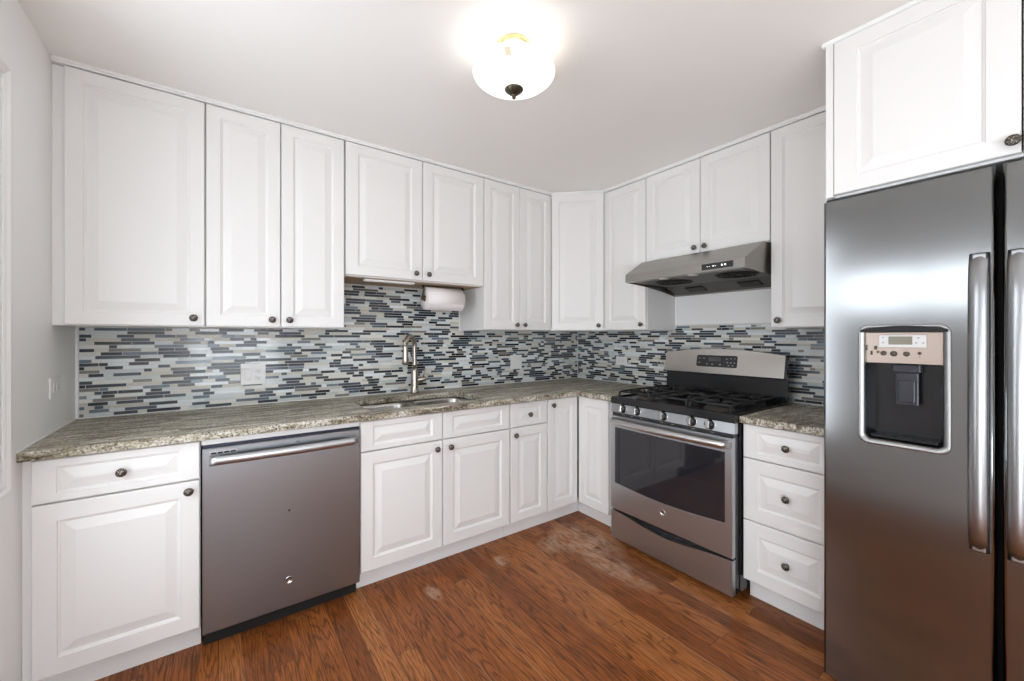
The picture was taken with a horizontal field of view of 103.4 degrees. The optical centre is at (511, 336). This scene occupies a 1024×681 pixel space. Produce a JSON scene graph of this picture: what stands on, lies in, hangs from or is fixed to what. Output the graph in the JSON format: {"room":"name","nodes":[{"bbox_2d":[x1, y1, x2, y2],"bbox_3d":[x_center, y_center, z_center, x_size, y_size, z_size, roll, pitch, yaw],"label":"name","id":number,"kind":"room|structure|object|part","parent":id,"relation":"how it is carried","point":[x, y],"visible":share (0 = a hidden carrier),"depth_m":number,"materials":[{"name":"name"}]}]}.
{"room":"kitchen","nodes":[
{"label":"kitchen","id":0,"kind":"room"},
{"bbox_2d":[0,0,75,680],"bbox_3d":[-0.763,0.086,0.037,0.100,2.405,4.500,0,0,-36],"label":"wall","id":1,"kind":"structure","parent":0,"point":[42,350],"depth_m":1.40,"materials":[{"name":"white paint"}]},
{"bbox_2d":[0,55,11,500],"bbox_3d":[-1.530,-0.176,1.197,0.012,1.350,0.218,0,0,-36],"label":"trim","id":2,"kind":"structure","parent":1,"relation":"attached to","point":[6,487],"depth_m":1.26,"materials":[{"name":"white paint"}]},
{"bbox_2d":[49,376,60,399],"bbox_3d":[-1.855,0.207,1.644,0.008,0.084,0.127,0,0,-36],"label":"outlet","id":3,"kind":"object","parent":1,"relation":"attached to","point":[55,382],"visible":1,"depth_m":1.63,"materials":[{"name":"white plastic"}]},
{"bbox_2d":[76,311,577,460],"bbox_3d":[-0.739,0.086,2.891,3.478,2.405,0.100,0,0,-36],"label":"wall","id":4,"kind":"structure","parent":0,"point":[459,311],"depth_m":2.46,"materials":[{"name":"white paint"}]},
{"bbox_2d":[52,64,206,327],"bbox_3d":[-1.728,-0.570,1.881,0.491,1.050,0.380,0,0,-36],"label":"upper cabinet","id":5,"kind":"object","parent":4,"relation":"attached to","point":[129,159],"visible":1,"depth_m":1.73,"materials":[{"name":"white paint"}]},
{"bbox_3d":[-1.460,-0.085,1.856,0.033,0.033,0.028,0,0,-36],"label":"knob","id":6,"kind":"part","parent":5,"relation":"part of","materials":[{"name":"grey metal"}]},
{"bbox_2d":[206,104,343,328],"bbox_3d":[-1.276,-0.570,2.207,0.618,1.050,0.380,0,0,-36],"label":"upper cabinet","id":7,"kind":"object","parent":4,"relation":"attached to","point":[275,191],"visible":1,"depth_m":2.04,"materials":[{"name":"white paint"}]},
{"bbox_3d":[-1.314,-0.571,1.991,0.304,1.043,0.020,0,0,-36],"label":"door","id":8,"kind":"part","parent":7,"relation":"part of","materials":[{"name":"white paint"}]},
{"bbox_3d":[-1.207,-0.085,2.039,0.033,0.033,0.028,0,0,-36],"label":"knob","id":9,"kind":"part","parent":7,"relation":"part of","materials":[{"name":"grey metal"}]},
{"bbox_3d":[-1.145,-0.085,2.084,0.033,0.033,0.028,0,0,-36],"label":"knob","id":10,"kind":"part","parent":7,"relation":"part of","materials":[{"name":"grey metal"}]},
{"bbox_3d":[-1.064,-0.571,2.172,0.306,1.043,0.020,0,0,-36],"label":"door","id":11,"kind":"part","parent":7,"relation":"part of","materials":[{"name":"white paint"}]},
{"bbox_2d":[78,283,577,417],"bbox_3d":[-0.707,0.020,2.847,3.260,0.722,0.008,0,0,-36],"label":"tiled wall","id":12,"kind":"structure","parent":4,"relation":"attached to","point":[121,371],"depth_m":2.49,"materials":[{"name":"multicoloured tile"}]},
{"bbox_2d":[241,363,265,384],"bbox_3d":[-1.464,0.211,2.290,0.120,0.120,0.010,0,0,-36],"label":"outlet","id":13,"kind":"object","parent":12,"relation":"attached to","point":[251,373],"visible":1,"depth_m":2.29,"materials":[{"name":"white plastic"}]},
{"bbox_2d":[245,368,251,379],"bbox_3d":[-1.482,0.211,2.273,0.033,0.066,0.004,0,0,-36],"label":"rocker switch","id":14,"kind":"object","parent":13,"relation":"attached to","point":[248,371],"depth_m":2.27,"materials":[{"name":"white plastic"}]},
{"bbox_2d":[255,367,261,372],"bbox_3d":[-1.442,0.191,2.303,0.033,0.028,0.002,0,0,-36],"label":"socket","id":15,"kind":"object","parent":13,"relation":"attached to","point":[257,369],"depth_m":2.30,"materials":[{"name":"grey plastic"}]},
{"bbox_2d":[255,374,261,379],"bbox_3d":[-1.442,0.231,2.303,0.033,0.028,0.002,0,0,-36],"label":"socket","id":16,"kind":"object","parent":13,"relation":"attached to","point":[257,376],"depth_m":2.30,"materials":[{"name":"grey plastic"}]},
{"bbox_2d":[16,328,823,452],"bbox_3d":[-0.076,0.172,1.972,3.277,0.427,2.165,0,0,-36],"label":"trim","id":17,"kind":"structure","parent":12,"relation":"attached to","point":[76,329],"depth_m":1.93,"materials":[{"name":"white paint"}]},
{"bbox_2d":[510,355,521,368],"bbox_3d":[0.035,0.212,3.371,0.116,0.118,0.010,0,0,-36],"label":"light switch","id":18,"kind":"object","parent":12,"relation":"attached to","point":[515,360],"visible":1,"depth_m":3.37,"materials":[{"name":"white plastic"}]},
{"bbox_2d":[344,141,483,289],"bbox_3d":[-0.655,-0.717,2.654,0.908,0.756,0.380,0,0,-36],"label":"upper cabinet","id":19,"kind":"object","parent":4,"relation":"attached to","point":[406,219],"visible":0.97,"depth_m":2.49,"materials":[{"name":"white paint"}]},
{"bbox_3d":[-0.749,-0.721,2.399,0.454,0.743,0.020,0,0,-36],"label":"door","id":20,"kind":"part","parent":19,"relation":"part of","materials":[{"name":"white paint"}]},
{"bbox_2d":[363,279,414,284],"bbox_3d":[-0.746,-0.332,2.466,0.305,0.012,0.044,0,0,-36],"label":"light","id":21,"kind":"object","parent":19,"relation":"attached to","point":[365,280],"visible":1,"depth_m":2.44,"materials":[{"name":"white plastic"}]},
{"bbox_2d":[365,281,412,284],"bbox_3d":[-0.746,-0.327,2.466,0.285,0.002,0.032,0,0,-36],"label":"diffuser","id":22,"kind":"object","parent":21,"relation":"attached to","point":[392,282],"depth_m":2.47,"materials":[{"name":"white"}]},
{"bbox_3d":[-0.669,-0.341,2.674,0.868,0.004,0.312,0,0,-36],"label":"underside panel","id":23,"kind":"part","parent":19,"relation":"part of","materials":[{"name":"beige wood"}]},
{"bbox_2d":[421,285,463,300],"bbox_3d":[-0.467,-0.286,2.742,0.312,0.105,0.046,0,0,-36],"label":"paper towel holder","id":24,"kind":"object","parent":19,"relation":"attached to","point":[423,297],"visible":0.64,"depth_m":2.67,"materials":[{"name":"brown metal"}]},
{"bbox_3d":[-0.584,-0.289,2.653,0.018,0.101,0.038,0,0,-36],"label":"arm","id":25,"kind":"part","parent":24,"relation":"part of","materials":[{"name":"brown metal"}]},
{"bbox_2d":[420,287,464,310],"bbox_3d":[-0.469,-0.251,2.746,0.264,0.153,0.151,0,0,-36],"label":"paper towel roll","id":26,"kind":"object","parent":24,"relation":"hanging from","point":[444,299],"visible":0.95,"depth_m":2.69,"materials":[{"name":"white paper"}]},
{"bbox_3d":[-0.469,-0.337,2.746,0.306,0.004,0.036,0,0,-36],"label":"mounting plate","id":27,"kind":"part","parent":24,"relation":"part of","materials":[{"name":"brown metal"}]},
{"bbox_3d":[-0.381,-0.721,2.664,0.445,0.743,0.020,0,0,-36],"label":"door","id":28,"kind":"part","parent":19,"relation":"part of","materials":[{"name":"white paint"}]},
{"bbox_2d":[50,54,825,195],"bbox_3d":[-0.160,-1.106,2.426,3.467,0.019,1.417,0,0,-4],"label":"trim","id":29,"kind":"structure","parent":4,"relation":"attached to","point":[58,60],"depth_m":2.15,"materials":[{"name":"white paint"}]},
{"bbox_2d":[460,178,550,330],"bbox_3d":[-0.038,-0.570,3.099,0.611,1.050,0.380,0,0,-36],"label":"upper cabinet","id":30,"kind":"object","parent":4,"relation":"attached to","point":[515,295],"visible":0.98,"depth_m":2.95,"materials":[{"name":"white paint"}]},
{"bbox_3d":[-0.072,-0.571,2.887,0.303,1.043,0.020,0,0,-36],"label":"door","id":31,"kind":"part","parent":30,"relation":"part of","materials":[{"name":"white paint"}]},
{"bbox_3d":[0.176,-0.571,3.066,0.300,1.043,0.020,0,0,-36],"label":"door","id":32,"kind":"part","parent":30,"relation":"part of","materials":[{"name":"white paint"}]},
{"bbox_2d":[549,193,605,331],"bbox_3d":[0.543,-0.570,3.358,0.649,1.050,0.639,0,0,-36],"label":"upper cabinet","id":33,"kind":"object","parent":4,"relation":"attached to","point":[577,220],"visible":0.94,"depth_m":3.10,"materials":[{"name":"white paint"}]},
{"bbox_2d":[17,0,912,192],"bbox_3d":[0.577,-1.156,1.065,3.478,0.080,4.600,0,0,-36],"label":"ceiling","id":34,"kind":"structure","parent":0,"point":[637,88],"depth_m":1.67,"materials":[{"name":"white paint"}]},
{"bbox_2d":[473,33,554,99],"bbox_3d":[0.008,-1.014,1.552,0.314,0.205,0.314,0,0,-36],"label":"ceiling light","id":35,"kind":"object","parent":34,"relation":"attached to","point":[513,68],"visible":1,"depth_m":1.49,"materials":[{"name":"white glass"}]},
{"bbox_2d":[95,511,837,680],"bbox_3d":[0.577,1.319,1.065,3.478,0.060,4.600,0,0,-36],"label":"floor","id":36,"kind":"structure","parent":0,"point":[563,598],"depth_m":1.80,"materials":[{"name":"brown wood"}]},
{"bbox_2d":[22,441,202,680],"bbox_3d":[-1.642,0.854,1.754,0.481,0.869,0.684,0,0,-36],"label":"base cabinet","id":37,"kind":"object","parent":36,"relation":"on","point":[112,541],"visible":0.98,"depth_m":1.49,"materials":[{"name":"white paint"}]},
{"bbox_3d":[-1.454,0.500,1.514,0.454,0.150,0.020,0,0,-36],"label":"drawer","id":38,"kind":"part","parent":37,"relation":"part of","materials":[{"name":"white paint"}]},
{"bbox_3d":[-1.442,0.502,1.494,0.033,0.033,0.028,0,0,-36],"label":"knob","id":39,"kind":"part","parent":37,"relation":"part of","materials":[{"name":"grey metal"}]},
{"bbox_3d":[-1.284,0.617,1.607,0.033,0.033,0.028,0,0,-36],"label":"knob","id":40,"kind":"part","parent":37,"relation":"part of","materials":[{"name":"grey metal"}]},
{"bbox_2d":[201,422,359,644],"bbox_3d":[-1.169,0.854,2.049,0.625,0.869,0.682,0,0,-36],"label":"dishwasher","id":41,"kind":"object","parent":36,"relation":"on","point":[281,510],"visible":0.97,"depth_m":1.79,"materials":[{"name":"silver metal"}]},
{"bbox_3d":[-1.041,1.252,1.871,0.611,0.072,0.012,0,0,-36],"label":"toe panel","id":42,"kind":"part","parent":41,"relation":"part of","materials":[{"name":"black"}]},
{"bbox_3d":[-0.983,0.503,1.797,0.576,0.036,0.057,0,0,-36],"label":"handle","id":43,"kind":"part","parent":41,"relation":"part of","materials":[{"name":"silver metal"}]},
{"bbox_2d":[356,397,508,588],"bbox_3d":[-0.565,0.854,2.530,0.913,0.869,0.684,0,0,-36],"label":"base cabinet","id":44,"kind":"object","parent":36,"relation":"on","point":[434,486],"visible":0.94,"depth_m":2.24,"materials":[{"name":"white paint"}]},
{"bbox_3d":[-0.576,0.500,2.147,0.446,0.150,0.020,0,0,-36],"label":"drawer","id":45,"kind":"part","parent":44,"relation":"part of","materials":[{"name":"white paint"}]},
{"bbox_3d":[-0.576,0.880,2.147,0.446,0.598,0.020,0,0,-36],"label":"door","id":46,"kind":"part","parent":44,"relation":"part of","materials":[{"name":"white paint"}]},
{"bbox_3d":[-0.206,0.500,2.414,0.457,0.150,0.020,0,0,-36],"label":"drawer","id":47,"kind":"part","parent":44,"relation":"part of","materials":[{"name":"white paint"}]},
{"bbox_3d":[-0.206,0.880,2.414,0.457,0.598,0.020,0,0,-36],"label":"door","id":48,"kind":"part","parent":44,"relation":"part of","materials":[{"name":"white paint"}]},
{"bbox_2d":[503,400,546,536],"bbox_3d":[-0.070,0.854,2.887,0.305,0.869,0.684,0,0,-36],"label":"base cabinet","id":49,"kind":"object","parent":36,"relation":"on","point":[527,428],"visible":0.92,"depth_m":2.63,"materials":[{"name":"white paint"}]},
{"bbox_3d":[0.108,0.500,2.641,0.298,0.150,0.020,0,0,-36],"label":"drawer","id":50,"kind":"part","parent":49,"relation":"part of","materials":[{"name":"white paint"}]},
{"bbox_3d":[0.108,0.880,2.641,0.298,0.598,0.020,0,0,-36],"label":"door","id":51,"kind":"part","parent":49,"relation":"part of","materials":[{"name":"white paint"}]},
{"bbox_2d":[540,396,612,526],"bbox_3d":[0.533,0.854,3.120,0.942,0.869,1.012,0,0,-36],"label":"base cabinet","id":52,"kind":"object","parent":36,"relation":"on","point":[583,485],"visible":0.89,"depth_m":2.79,"materials":[{"name":"white paint"}]},
{"bbox_2d":[16,378,657,462],"bbox_3d":[-0.412,0.402,2.438,3.276,0.033,1.014,0,0,-36],"label":"countertop","id":53,"kind":"structure","parent":52,"relation":"on","point":[85,436],"depth_m":1.95,"materials":[{"name":"stone"}]},
{"bbox_2d":[402,334,426,392],"bbox_3d":[-0.677,0.184,2.757,0.080,0.403,0.218,0,0,29],"label":"kitchen faucet","id":54,"kind":"object","parent":53,"relation":"on","point":[415,379],"visible":1,"depth_m":2.76,"materials":[{"name":"silver metal"}]},
{"bbox_3d":[-0.687,0.102,2.728,0.033,0.238,0.152,0,0,16],"label":"spout","id":55,"kind":"part","parent":54,"relation":"part of","materials":[{"name":"silver metal"}]},
{"bbox_2d":[360,397,469,409],"bbox_3d":[-0.565,0.522,2.477,0.742,0.202,0.437,0,0,-36],"label":"sink","id":56,"kind":"object","parent":53,"relation":"in","point":[390,405],"visible":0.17,"depth_m":2.60,"materials":[{"name":"silver metal"}]},
{"bbox_3d":[-0.723,0.522,2.363,0.353,0.202,0.437,0,0,-36],"label":"bowl","id":57,"kind":"part","parent":56,"relation":"part of","materials":[{"name":"silver metal"}]},
{"bbox_3d":[-0.417,0.522,2.583,0.377,0.202,0.437,0,0,-36],"label":"bowl","id":58,"kind":"part","parent":56,"relation":"part of","materials":[{"name":"silver metal"}]},
{"bbox_3d":[0.349,0.802,2.815,0.276,0.754,0.020,0,0,-36],"label":"door","id":59,"kind":"part","parent":52,"relation":"part of","materials":[{"name":"white paint"}]},
{"bbox_3d":[0.562,0.802,2.780,0.020,0.754,0.272,0,0,-36],"label":"door","id":60,"kind":"part","parent":52,"relation":"part of","materials":[{"name":"white paint"}]},
{"bbox_2d":[610,348,788,596],"bbox_3d":[1.075,0.683,2.422,0.712,1.211,0.772,0,0,-36],"label":"gas range","id":61,"kind":"object","parent":36,"relation":"on","point":[677,456],"visible":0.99,"depth_m":2.24,"materials":[{"name":"silver metal"}]},
{"bbox_3d":[0.844,0.378,2.523,0.144,0.015,0.144,0,0,-36],"label":"burner","id":62,"kind":"part","parent":61,"relation":"part of","materials":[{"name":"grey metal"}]},
{"bbox_3d":[0.838,0.443,2.256,0.017,0.050,0.050,11,-6,-35],"label":"burner knob","id":63,"kind":"part","parent":61,"relation":"part of","materials":[{"name":"silver metal"}]},
{"bbox_3d":[0.819,0.523,2.228,0.070,0.038,0.736,0,0,-36],"label":"handle","id":64,"kind":"part","parent":61,"relation":"part of","materials":[{"name":"silver metal"}]},
{"bbox_3d":[0.853,0.782,2.255,0.032,0.580,0.744,0,0,-36],"label":"oven door","id":65,"kind":"part","parent":61,"relation":"part of","materials":[{"name":"silver metal"}]},
{"bbox_3d":[0.854,1.169,2.256,0.033,0.172,0.744,0,0,-36],"label":"storage drawer","id":66,"kind":"part","parent":61,"relation":"part of","materials":[{"name":"silver metal"}]},
{"bbox_3d":[0.862,0.447,2.261,0.037,0.052,0.754,0,0,-36],"label":"control panel","id":67,"kind":"part","parent":61,"relation":"part of","materials":[{"name":"silver metal"}]},
{"bbox_3d":[0.936,0.443,2.118,0.017,0.050,0.050,11,-6,-35],"label":"burner knob","id":68,"kind":"part","parent":61,"relation":"part of","materials":[{"name":"silver metal"}]},
{"bbox_2d":[611,389,788,423],"bbox_3d":[1.105,0.402,2.437,0.637,0.050,0.758,0,0,-36],"label":"cooktop","id":69,"kind":"object","parent":61,"relation":"in","point":[670,408],"depth_m":2.26,"materials":[{"name":"black metal"}]},
{"bbox_3d":[0.993,0.443,2.040,0.017,0.050,0.050,11,-6,-35],"label":"burner knob","id":70,"kind":"part","parent":61,"relation":"part of","materials":[{"name":"silver metal"}]},
{"bbox_3d":[1.105,0.378,2.161,0.154,0.015,0.154,0,0,-36],"label":"burner","id":71,"kind":"part","parent":61,"relation":"part of","materials":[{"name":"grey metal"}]},
{"bbox_3d":[1.342,0.160,2.622,0.046,0.164,0.760,0,0,-36],"label":"backguard panel","id":72,"kind":"part","parent":61,"relation":"part of","materials":[{"name":"silver metal"}]},
{"bbox_2d":[743,423,823,629],"bbox_3d":[1.495,0.854,2.007,0.684,0.869,0.382,0,0,-36],"label":"base cabinet","id":73,"kind":"object","parent":36,"relation":"on","point":[783,470],"visible":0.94,"depth_m":1.84,"materials":[{"name":"white paint"}]},
{"bbox_2d":[740,403,823,435],"bbox_3d":[1.495,0.402,2.008,0.683,0.033,0.388,0,0,-36],"label":"countertop","id":74,"kind":"structure","parent":73,"relation":"on","point":[795,417],"depth_m":1.93,"materials":[{"name":"stone"}]},
{"bbox_3d":[1.248,1.034,1.830,0.020,0.288,0.377,0,0,-36],"label":"drawer","id":75,"kind":"part","parent":73,"relation":"part of","materials":[{"name":"white paint"}]},
{"bbox_3d":[1.248,0.738,1.830,0.020,0.295,0.377,0,0,-36],"label":"drawer","id":76,"kind":"part","parent":73,"relation":"part of","materials":[{"name":"white paint"}]},
{"bbox_3d":[1.248,0.505,1.830,0.020,0.160,0.377,0,0,-36],"label":"drawer","id":77,"kind":"part","parent":73,"relation":"part of","materials":[{"name":"white paint"}]},
{"bbox_3d":[1.228,1.034,1.816,0.028,0.033,0.033,0,0,-36],"label":"knob","id":78,"kind":"part","parent":73,"relation":"part of","materials":[{"name":"grey metal"}]},
{"bbox_3d":[1.228,0.734,1.816,0.028,0.033,0.033,0,0,-36],"label":"knob","id":79,"kind":"part","parent":73,"relation":"part of","materials":[{"name":"grey metal"}]},
{"bbox_3d":[1.228,0.506,1.816,0.028,0.033,0.033,0,0,-36],"label":"knob","id":80,"kind":"part","parent":73,"relation":"part of","materials":[{"name":"grey metal"}]},
{"bbox_2d":[824,159,1023,680],"bbox_3d":[1.766,0.390,1.380,0.922,1.798,0.920,0,0,-36],"label":"refrigerator","id":81,"kind":"object","parent":36,"relation":"on","point":[924,281],"visible":1,"depth_m":1.31,"materials":[{"name":"silver metal"}]},
{"bbox_3d":[1.310,0.037,1.354,0.034,0.105,0.186,0,0,-36],"label":"dispenser panel","id":82,"kind":"part","parent":81,"relation":"part of","materials":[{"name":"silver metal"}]},
{"bbox_3d":[1.370,0.195,1.188,0.056,0.884,0.041,0,0,-36],"label":"handle","id":83,"kind":"part","parent":81,"relation":"part of","materials":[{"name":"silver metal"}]},
{"bbox_3d":[1.588,0.378,0.988,0.072,1.751,0.492,0,0,-36],"label":"fridge door","id":84,"kind":"part","parent":81,"relation":"part of","materials":[{"name":"silver metal"}]},
{"bbox_3d":[1.413,0.195,1.129,0.056,0.884,0.041,0,0,-36],"label":"handle","id":85,"kind":"part","parent":81,"relation":"part of","materials":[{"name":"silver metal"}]},
{"bbox_2d":[578,289,823,460],"bbox_3d":[1.976,0.086,2.013,0.100,2.405,4.500,0,0,-36],"label":"wall","id":86,"kind":"structure","parent":0,"point":[752,306],"depth_m":2.70,"materials":[{"name":"white paint"}]},
{"bbox_2d":[604,178,674,330],"bbox_3d":[0.943,-0.570,3.035,0.380,1.050,0.374,0,0,-36],"label":"upper cabinet","id":87,"kind":"object","parent":86,"relation":"attached to","point":[627,307],"visible":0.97,"depth_m":2.93,"materials":[{"name":"white paint"}]},
{"bbox_3d":[0.819,-0.571,2.946,0.020,1.043,0.370,0,0,-36],"label":"door","id":88,"kind":"part","parent":87,"relation":"part of","materials":[{"name":"white paint"}]},
{"bbox_2d":[578,323,823,404],"bbox_3d":[1.253,0.148,2.922,0.008,0.466,2.162,0,0,-36],"label":"tiled wall","id":89,"kind":"structure","parent":86,"relation":"attached to","point":[645,352],"depth_m":2.87,"materials":[{"name":"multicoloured tile"}]},
{"bbox_2d":[616,356,626,364],"bbox_3d":[0.914,0.202,3.379,0.008,0.070,0.114,0,0,-36],"label":"outlet","id":90,"kind":"object","parent":89,"relation":"attached to","point":[620,360],"visible":1,"depth_m":3.38,"materials":[{"name":"white plastic"}]},
{"bbox_2d":[646,132,770,261],"bbox_3d":[1.280,-0.802,2.567,0.380,0.586,0.776,0,0,-36],"label":"upper cabinet","id":91,"kind":"object","parent":86,"relation":"attached to","point":[721,199],"visible":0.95,"depth_m":2.42,"materials":[{"name":"white paint"}]},
{"bbox_3d":[1.043,-0.803,2.635,0.020,0.579,0.383,0,0,-36],"label":"door","id":92,"kind":"part","parent":91,"relation":"part of","materials":[{"name":"white paint"}]},
{"bbox_2d":[625,241,770,296],"bbox_3d":[1.191,-0.400,2.509,0.585,0.214,0.766,0,0,-36],"label":"range hood","id":93,"kind":"object","parent":91,"relation":"attached to","point":[747,267],"visible":0.99,"depth_m":2.40,"materials":[{"name":"silver metal"}]},
{"bbox_2d":[656,280,692,284],"bbox_3d":[1.050,-0.349,2.621,0.224,0.010,0.224,0,0,-36],"label":"fan grille","id":94,"kind":"object","parent":93,"relation":"attached to","point":[661,282],"depth_m":2.59,"materials":[{"name":"grey metal"}]},
{"bbox_2d":[685,286,706,291],"bbox_3d":[1.260,-0.324,2.772,0.066,0.027,0.124,0,0,-36],"label":"tray","id":95,"kind":"object","parent":93,"relation":"on","point":[687,288],"depth_m":2.76,"materials":[{"name":"grey metal"}]},
{"bbox_2d":[715,271,759,278],"bbox_3d":[1.279,-0.349,2.305,0.224,0.010,0.224,0,0,-36],"label":"fan grille","id":96,"kind":"object","parent":93,"relation":"attached to","point":[732,274],"depth_m":2.27,"materials":[{"name":"grey metal"}]},
{"bbox_2d":[737,280,763,286],"bbox_3d":[1.464,-0.324,2.488,0.066,0.027,0.124,0,0,-36],"label":"tray","id":97,"kind":"object","parent":93,"relation":"on","point":[741,283],"depth_m":2.48,"materials":[{"name":"grey metal"}]},
{"bbox_3d":[1.270,-0.803,2.321,0.020,0.579,0.385,0,0,-36],"label":"door","id":98,"kind":"part","parent":91,"relation":"part of","materials":[{"name":"white paint"}]},
{"bbox_2d":[771,111,825,328],"bbox_3d":[1.620,-0.570,2.095,0.380,1.050,0.383,0,0,-36],"label":"upper cabinet","id":99,"kind":"object","parent":86,"relation":"attached to","point":[798,149],"visible":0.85,"depth_m":2.05,"materials":[{"name":"white paint"}]},
{"bbox_3d":[1.388,-0.085,2.116,0.028,0.033,0.033,0,0,-36],"label":"knob","id":100,"kind":"part","parent":99,"relation":"part of","materials":[{"name":"grey metal"}]},
{"bbox_2d":[826,0,1023,200],"bbox_3d":[1.796,-0.807,1.406,0.902,0.576,0.926,0,0,-36],"label":"upper cabinet","id":101,"kind":"object","parent":86,"relation":"attached to","point":[933,89],"visible":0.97,"depth_m":1.31,"materials":[{"name":"white paint"}]},
{"bbox_2d":[822,0,925,52],"bbox_3d":[1.801,-1.106,1.415,0.844,0.020,0.936,0,0,-36],"label":"trim","id":102,"kind":"structure","parent":101,"relation":"attached to","point":[914,2],"depth_m":1.43,"materials":[{"name":"white paint"}]},
{"bbox_3d":[1.435,-0.561,1.159,0.028,0.033,0.033,0,0,-36],"label":"knob","id":103,"kind":"part","parent":101,"relation":"part of","materials":[{"name":"grey metal"}]}
]}

